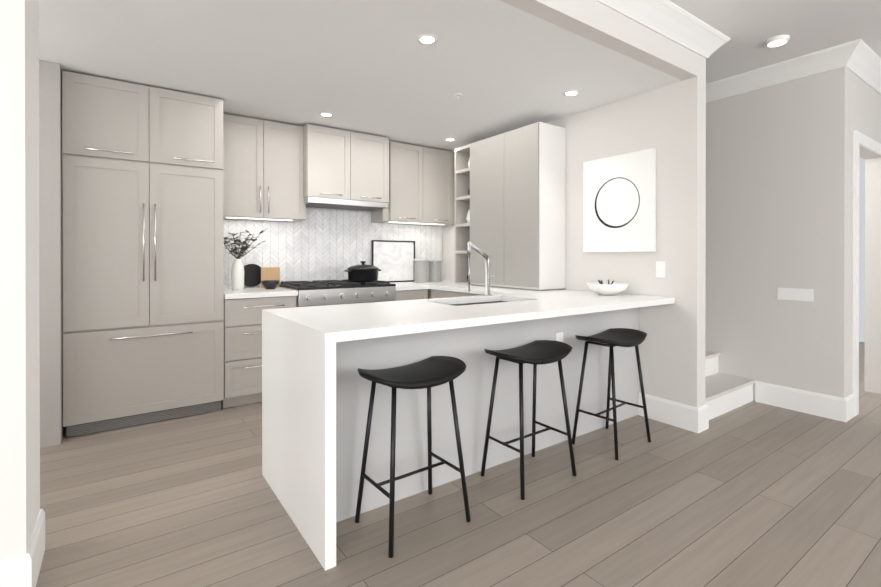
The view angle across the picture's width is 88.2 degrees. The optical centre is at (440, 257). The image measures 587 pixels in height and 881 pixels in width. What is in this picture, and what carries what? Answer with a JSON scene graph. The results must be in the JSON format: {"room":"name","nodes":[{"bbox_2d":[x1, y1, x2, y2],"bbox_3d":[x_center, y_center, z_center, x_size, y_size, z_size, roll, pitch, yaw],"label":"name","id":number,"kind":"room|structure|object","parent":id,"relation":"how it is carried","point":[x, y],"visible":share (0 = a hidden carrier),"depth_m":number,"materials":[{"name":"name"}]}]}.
{"room":"kitchen","nodes":[
{"label":"kitchen","id":0,"kind":"room"},
{"bbox_2d":[0,0,39,560],"bbox_3d":[-3.662,-0.013,0.223,5.190,2.438,0.340,0,0,-35],"label":"wall","id":1,"kind":"structure","parent":0,"point":[19,307],"depth_m":1.57,"materials":[{"name":"white paint"}]},
{"bbox_2d":[0,545,39,586],"bbox_3d":[-3.553,1.122,0.085,5.206,0.170,0.016,0,0,-35],"label":"baseboard","id":2,"kind":"structure","parent":1,"relation":"attached to","point":[22,570],"depth_m":1.57,"materials":[{"name":"white"}]},
{"bbox_2d":[28,509,44,567],"bbox_3d":[-1.538,1.117,1.731,0.016,0.170,0.336,0,0,-35],"label":"baseboard","id":3,"kind":"structure","parent":1,"relation":"attached to","point":[38,535],"depth_m":1.77,"materials":[{"name":"white"}]},
{"bbox_2d":[39,60,64,447],"bbox_3d":[-3.534,-0.019,2.602,2.147,2.438,0.758,0,0,-35],"label":"wall","id":4,"kind":"structure","parent":0,"point":[52,429],"depth_m":2.89,"materials":[{"name":"grey paint"}]},
{"bbox_2d":[246,207,370,287],"bbox_3d":[-1.400,-0.166,4.652,14.000,2.720,0.120,0,0,-35],"label":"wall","id":5,"kind":"structure","parent":0,"point":[334,209],"depth_m":4.79,"materials":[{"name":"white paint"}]},
{"bbox_2d":[223,113,306,221],"bbox_3d":[-1.668,-0.795,4.184,0.769,0.880,0.302,0,0,-35],"label":"upper cabinet","id":6,"kind":"object","parent":5,"relation":"attached to","point":[275,171],"depth_m":4.05,"materials":[{"name":"grey wood"}]},
{"bbox_2d":[223,208,441,287],"bbox_3d":[-1.029,-0.111,4.832,2.559,0.782,0.012,0,0,-35],"label":"backsplash","id":7,"kind":"structure","parent":5,"relation":"attached to","point":[323,244],"depth_m":4.68,"materials":[{"name":"tile"}]},
{"bbox_2d":[303,124,390,208],"bbox_3d":[-0.995,-0.898,4.590,0.854,0.675,0.415,0,0,-35],"label":"upper cabinet","id":8,"kind":"object","parent":5,"relation":"attached to","point":[341,167],"depth_m":4.39,"materials":[{"name":"grey wood"}]},
{"bbox_2d":[371,141,430,224],"bbox_3d":[-0.456,-0.812,5.040,0.540,0.850,0.302,0,0,-35],"label":"upper cabinet","id":9,"kind":"object","parent":5,"relation":"attached to","point":[410,164],"depth_m":4.95,"materials":[{"name":"grey wood"}]},
{"bbox_2d":[431,148,454,224],"bbox_3d":[-0.111,-0.813,5.285,0.535,0.850,0.302,0,0,-35],"label":"upper cabinet","id":10,"kind":"object","parent":5,"relation":"attached to","point":[442,161],"depth_m":5.20,"materials":[{"name":"grey wood"}]},
{"bbox_2d":[39,0,681,151],"bbox_3d":[-2.690,-1.288,1.874,8.690,0.100,2.919,0,0,-35],"label":"ceiling","id":11,"kind":"structure","parent":0,"point":[373,67],"depth_m":2.86,"materials":[{"name":"white paint"}]},
{"bbox_2d":[319,112,333,116],"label":"recessed light","id":12,"kind":"object","parent":11,"relation":"in","point":[324,114],"depth_m":3.95,"materials":[{"name":"white"}]},
{"bbox_2d":[416,34,437,44],"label":"recessed light","id":13,"kind":"object","parent":11,"relation":"in","point":[430,39],"depth_m":2.58,"materials":[{"name":"white plastic"}]},
{"bbox_2d":[444,138,455,140],"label":"recessed light","id":14,"kind":"object","parent":11,"relation":"in","point":[446,139],"depth_m":4.79,"materials":[{"name":"white plastic"}]},
{"bbox_2d":[563,90,579,96],"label":"recessed light","id":15,"kind":"object","parent":11,"relation":"in","point":[572,92],"depth_m":3.43,"materials":[{"name":"white plastic"}]},
{"bbox_2d":[36,342,880,586],"bbox_3d":[1.435,1.235,0.647,14.000,0.060,10.200,0,0,-35],"label":"floor","id":16,"kind":"structure","parent":0,"point":[753,494],"depth_m":2.12,"materials":[{"name":"brown wood"}]},
{"bbox_2d":[62,70,223,437],"bbox_3d":[-2.269,-0.018,3.521,0.974,2.430,0.714,0,0,-35],"label":"tall cabinet","id":17,"kind":"object","parent":16,"relation":"on","point":[142,266],"visible":1,"depth_m":3.23,"materials":[{"name":"grey wood"}]},
{"bbox_2d":[222,296,295,407],"bbox_3d":[-1.650,0.761,3.988,0.566,0.870,0.671,0,0,-35],"label":"base cabinet","id":18,"kind":"object","parent":16,"relation":"on","point":[242,351],"depth_m":3.64,"materials":[{"name":"grey wood"}]},
{"bbox_2d":[224,287,297,298],"bbox_3d":[-1.642,0.304,3.977,0.570,0.040,0.696,0,0,-35],"label":"countertop","id":19,"kind":"structure","parent":18,"relation":"on","point":[250,292],"depth_m":3.77,"materials":[{"name":"white stone"}]},
{"bbox_2d":[224,228,268,289],"bbox_3d":[-1.735,0.011,3.999,0.404,0.544,0.235,0,0,-35],"label":"vase","id":20,"kind":"object","parent":19,"relation":"on","point":[237,275],"visible":0.98,"depth_m":3.94,"materials":[{"name":"white ceramic"}]},
{"bbox_2d":[244,264,260,286],"bbox_3d":[-1.773,0.168,4.262,0.220,0.221,0.061,0,0,-35],"label":"trivet","id":21,"kind":"object","parent":19,"relation":"on","point":[252,275],"visible":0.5,"depth_m":4.25,"materials":[{"name":"black metal"}]},
{"bbox_2d":[261,280,279,288],"bbox_3d":[-1.522,0.245,4.064,0.160,0.075,0.158,0,0,-35],"label":"bowl","id":22,"kind":"object","parent":19,"relation":"on","point":[269,284],"visible":1,"depth_m":4.01,"materials":[{"name":"grey ceramic"}]},
{"bbox_2d":[261,267,279,287],"bbox_3d":[-1.598,0.187,4.266,0.170,0.190,0.018,0,0,-35],"label":"cutting board","id":23,"kind":"object","parent":19,"relation":"on","point":[270,273],"visible":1,"depth_m":4.26,"materials":[{"name":"brown wood"}]},
{"bbox_2d":[280,279,395,306],"bbox_3d":[-1.002,0.714,4.386,0.940,0.962,0.746,0,0,-35],"label":"range","id":24,"kind":"object","parent":16,"relation":"on","point":[325,292],"visible":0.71,"depth_m":4.13,"materials":[{"name":"silver metal"}]},
{"bbox_2d":[345,261,380,281],"bbox_3d":[-0.762,0.133,4.479,0.360,0.196,0.312,0,0,-35],"label":"pot","id":25,"kind":"object","parent":24,"relation":"on","point":[362,272],"visible":1,"depth_m":4.36,"materials":[{"name":"black metal"}]},
{"bbox_2d":[394,289,429,300],"bbox_3d":[-0.480,0.758,4.815,0.394,0.870,0.671,0,0,-35],"label":"base cabinet","id":26,"kind":"object","parent":16,"relation":"on","point":[401,295],"depth_m":4.55,"materials":[{"name":"grey wood"}]},
{"bbox_2d":[396,284,407,290],"bbox_3d":[-0.483,0.301,4.797,0.377,0.040,0.696,0,0,-35],"label":"countertop","id":27,"kind":"structure","parent":26,"relation":"on","point":[399,287],"depth_m":4.46,"materials":[{"name":"white stone"}]},
{"bbox_2d":[389,280,674,310],"bbox_3d":[0.471,0.303,4.143,0.906,0.040,2.866,0,0,-35],"label":"countertop","id":28,"kind":"structure","parent":26,"relation":"on","point":[619,301],"depth_m":3.41,"materials":[{"name":"white stone"}]},
{"bbox_2d":[372,240,414,281],"bbox_3d":[-0.527,0.044,5.141,0.550,0.470,0.020,0,0,-35],"label":"framed picture","id":29,"kind":"object","parent":28,"relation":"on","point":[393,261],"visible":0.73,"depth_m":5.14,"materials":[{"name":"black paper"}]},
{"bbox_2d":[414,258,431,282],"bbox_3d":[-0.218,0.144,5.060,0.156,0.272,0.156,0,0,-44],"label":"canister","id":30,"kind":"object","parent":28,"relation":"on","point":[426,270],"depth_m":5.00,"materials":[{"name":"grey ceramic"}]},
{"bbox_2d":[432,259,440,281],"bbox_3d":[-0.065,0.148,5.191,0.150,0.262,0.150,0,0,-44],"label":"canister","id":31,"kind":"object","parent":28,"relation":"on","point":[436,263],"depth_m":5.12,"materials":[{"name":"grey ceramic"}]},
{"bbox_2d":[455,144,473,284],"bbox_3d":[0.363,-0.433,4.789,0.334,1.427,0.270,0,0,-35],"label":"open shelf unit","id":32,"kind":"object","parent":28,"relation":"on","point":[462,199],"visible":0.33,"depth_m":4.82,"materials":[{"name":"grey wood"}]},
{"bbox_2d":[466,157,469,279],"bbox_3d":[0.332,-0.406,4.770,0.120,1.333,0.132,0,0,-35],"label":"decor","id":33,"kind":"object","parent":32,"relation":"on","point":[468,218],"visible":0.15,"depth_m":4.75,"materials":[{"name":"white metal"}]},
{"bbox_2d":[470,122,565,290],"bbox_3d":[0.700,-0.432,4.295,0.354,1.427,0.915,0,0,-35],"label":"cabinet","id":34,"kind":"object","parent":28,"relation":"on","point":[518,205],"visible":0.98,"depth_m":4.01,"materials":[{"name":"white wood"}]},
{"bbox_2d":[586,280,628,294],"bbox_3d":[1.274,0.228,3.470,0.310,0.113,0.310,0,0,-35],"label":"bowl","id":35,"kind":"object","parent":28,"relation":"on","point":[607,288],"visible":1,"depth_m":3.37,"materials":[{"name":"white ceramic"}]},
{"bbox_2d":[355,356,470,557],"bbox_3d":[-0.126,0.846,2.067,0.500,0.713,0.321,0,0,-37],"label":"stool","id":36,"kind":"object","parent":16,"relation":"on","point":[430,372],"visible":1,"depth_m":2.05,"materials":[{"name":"black metal"}]},
{"bbox_2d":[430,289,449,298],"bbox_3d":[0.289,0.759,4.653,0.616,0.870,0.472,0,0,-35],"label":"base cabinet","id":37,"kind":"object","parent":16,"relation":"on","point":[433,293],"depth_m":4.55,"materials":[{"name":"grey wood"}]},
{"bbox_2d":[450,291,477,296],"bbox_3d":[0.510,0.760,4.342,0.616,0.870,0.549,0,0,-35],"label":"base cabinet","id":38,"kind":"object","parent":16,"relation":"on","point":[452,294],"depth_m":4.27,"materials":[{"name":"grey wood"}]},
{"bbox_2d":[336,301,638,521],"bbox_3d":[0.278,0.763,3.007,2.534,0.870,0.683,0,0,-35],"label":"base cabinet","id":39,"kind":"object","parent":16,"relation":"on","point":[467,346],"visible":0.48,"depth_m":2.50,"materials":[{"name":"grey"}]},
{"bbox_2d":[262,292,603,570],"bbox_3d":[-0.020,0.744,2.617,1.700,0.912,0.940,0,0,-35],"label":"countertop","id":40,"kind":"structure","parent":39,"relation":"on","point":[299,409],"depth_m":2.08,"materials":[{"name":"white stone"}]},
{"bbox_2d":[467,242,493,295],"bbox_3d":[0.288,0.086,3.327,0.245,0.398,0.102,0,0,-35],"label":"faucet","id":41,"kind":"object","parent":40,"relation":"on","point":[470,245],"visible":1,"depth_m":3.37,"materials":[{"name":"silver metal"}]},
{"bbox_2d":[556,332,562,341],"bbox_3d":[0.769,0.544,2.930,0.070,0.120,0.008,0,0,-35],"label":"outlet","id":42,"kind":"object","parent":39,"relation":"attached to","point":[559,336],"visible":0.46,"depth_m":2.93,"materials":[{"name":"white plastic"}]},
{"bbox_2d":[481,340,576,499],"bbox_3d":[0.484,0.845,2.498,0.500,0.713,0.321,0,0,-36],"label":"stool","id":43,"kind":"object","parent":16,"relation":"on","point":[535,353],"visible":1,"depth_m":2.48,"materials":[{"name":"black metal"}]},
{"bbox_2d":[572,328,650,459],"bbox_3d":[1.106,0.843,2.938,0.500,0.713,0.321,0,0,-40],"label":"stool","id":44,"kind":"object","parent":16,"relation":"on","point":[610,338],"visible":1,"depth_m":2.91,"materials":[{"name":"black metal"}]},
{"bbox_2d":[638,392,703,432],"bbox_3d":[1.635,1.113,3.278,0.016,0.170,0.439,0,0,-35],"label":"baseboard","id":45,"kind":"structure","parent":16,"relation":"on","point":[687,417],"depth_m":3.23,"materials":[{"name":"white"}]},
{"bbox_2d":[705,350,755,419],"bbox_3d":[1.679,0.565,4.277,0.962,1.260,1.911,0,0,-35],"label":"stair","id":46,"kind":"structure","parent":16,"relation":"on","point":[725,393],"depth_m":3.64,"materials":[{"name":"white"}]},
{"bbox_2d":[442,54,705,406],"bbox_3d":[0.921,-0.164,4.369,0.157,2.718,3.018,0,0,-35],"label":"wall","id":47,"kind":"structure","parent":0,"point":[668,123],"depth_m":3.37,"materials":[{"name":"white paint"}]},
{"bbox_2d":[656,261,664,277],"bbox_3d":[1.609,0.088,3.320,0.006,0.120,0.070,0,0,-35],"label":"outlet","id":48,"kind":"object","parent":47,"relation":"attached to","point":[660,269],"visible":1,"depth_m":3.32,"materials":[{"name":"white plastic"}]},
{"bbox_2d":[706,44,842,102],"bbox_3d":[1.879,-1.461,4.731,0.110,0.130,3.530,0,0,-35],"label":"crown molding","id":49,"kind":"structure","parent":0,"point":[828,59],"depth_m":3.60,"materials":[{"name":"white paint"}]},
{"bbox_2d":[669,0,880,83],"bbox_3d":[1.435,-1.555,0.639,14.000,0.080,10.200,0,0,-35],"label":"ceiling","id":50,"kind":"structure","parent":0,"point":[748,28],"depth_m":2.99,"materials":[{"name":"white paint"}]},
{"bbox_2d":[500,0,696,80],"bbox_3d":[-1.818,-1.374,0.641,8.690,0.278,0.100,0,0,-35],"label":"bulkhead","id":51,"kind":"object","parent":50,"relation":"attached to","point":[599,23],"visible":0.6,"depth_m":2.60,"materials":[{"name":"white paint"}]},
{"bbox_2d":[595,0,729,58],"bbox_3d":[-1.663,-1.450,0.622,8.920,0.130,0.110,0,0,-35],"label":"crown molding","id":52,"kind":"structure","parent":50,"relation":"attached to","point":[665,18],"depth_m":2.82,"materials":[{"name":"white wood"}]},
{"bbox_2d":[765,35,789,46],"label":"recessed light","id":53,"kind":"object","parent":50,"relation":"in","point":[775,41],"depth_m":3.14,"materials":[{"name":"white plastic"}]},
{"bbox_2d":[705,67,849,400],"bbox_3d":[1.976,-0.166,4.797,0.120,2.718,3.538,0,0,-35],"label":"wall","id":54,"kind":"structure","parent":0,"point":[777,185],"depth_m":3.63,"materials":[{"name":"white paint"}]},
{"bbox_2d":[777,288,812,301],"bbox_3d":[2.774,0.289,3.558,0.008,0.095,0.226,0,0,-35],"label":"switch plate","id":55,"kind":"object","parent":54,"relation":"attached to","point":[795,294],"visible":1,"depth_m":3.55,"materials":[{"name":"white plastic"}]},
{"bbox_2d":[849,71,880,394],"bbox_3d":[4.687,-0.165,4.620,4.098,2.718,0.120,0,0,-35],"label":"wall","id":56,"kind":"structure","parent":0,"point":[865,108],"depth_m":3.65,"materials":[{"name":"white paint"}]},
{"bbox_2d":[755,381,851,421],"bbox_3d":[2.785,1.112,3.539,0.016,0.170,0.576,0,0,-35],"label":"baseboard","id":57,"kind":"structure","parent":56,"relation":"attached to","point":[818,404],"depth_m":3.49,"materials":[{"name":"white"}]},
{"bbox_2d":[843,39,880,94],"bbox_3d":[4.658,-1.461,4.455,4.330,0.130,0.110,0,0,-35],"label":"crown molding","id":58,"kind":"structure","parent":56,"relation":"attached to","point":[858,58],"depth_m":3.39,"materials":[{"name":"white wood"}]},
{"bbox_2d":[852,130,880,415],"bbox_3d":[3.530,0.119,3.717,1.000,2.155,0.019,0,0,-35],"label":"door frame","id":59,"kind":"structure","parent":56,"relation":"attached to","point":[865,141],"depth_m":3.43,"materials":[{"name":"white"}]}
]}

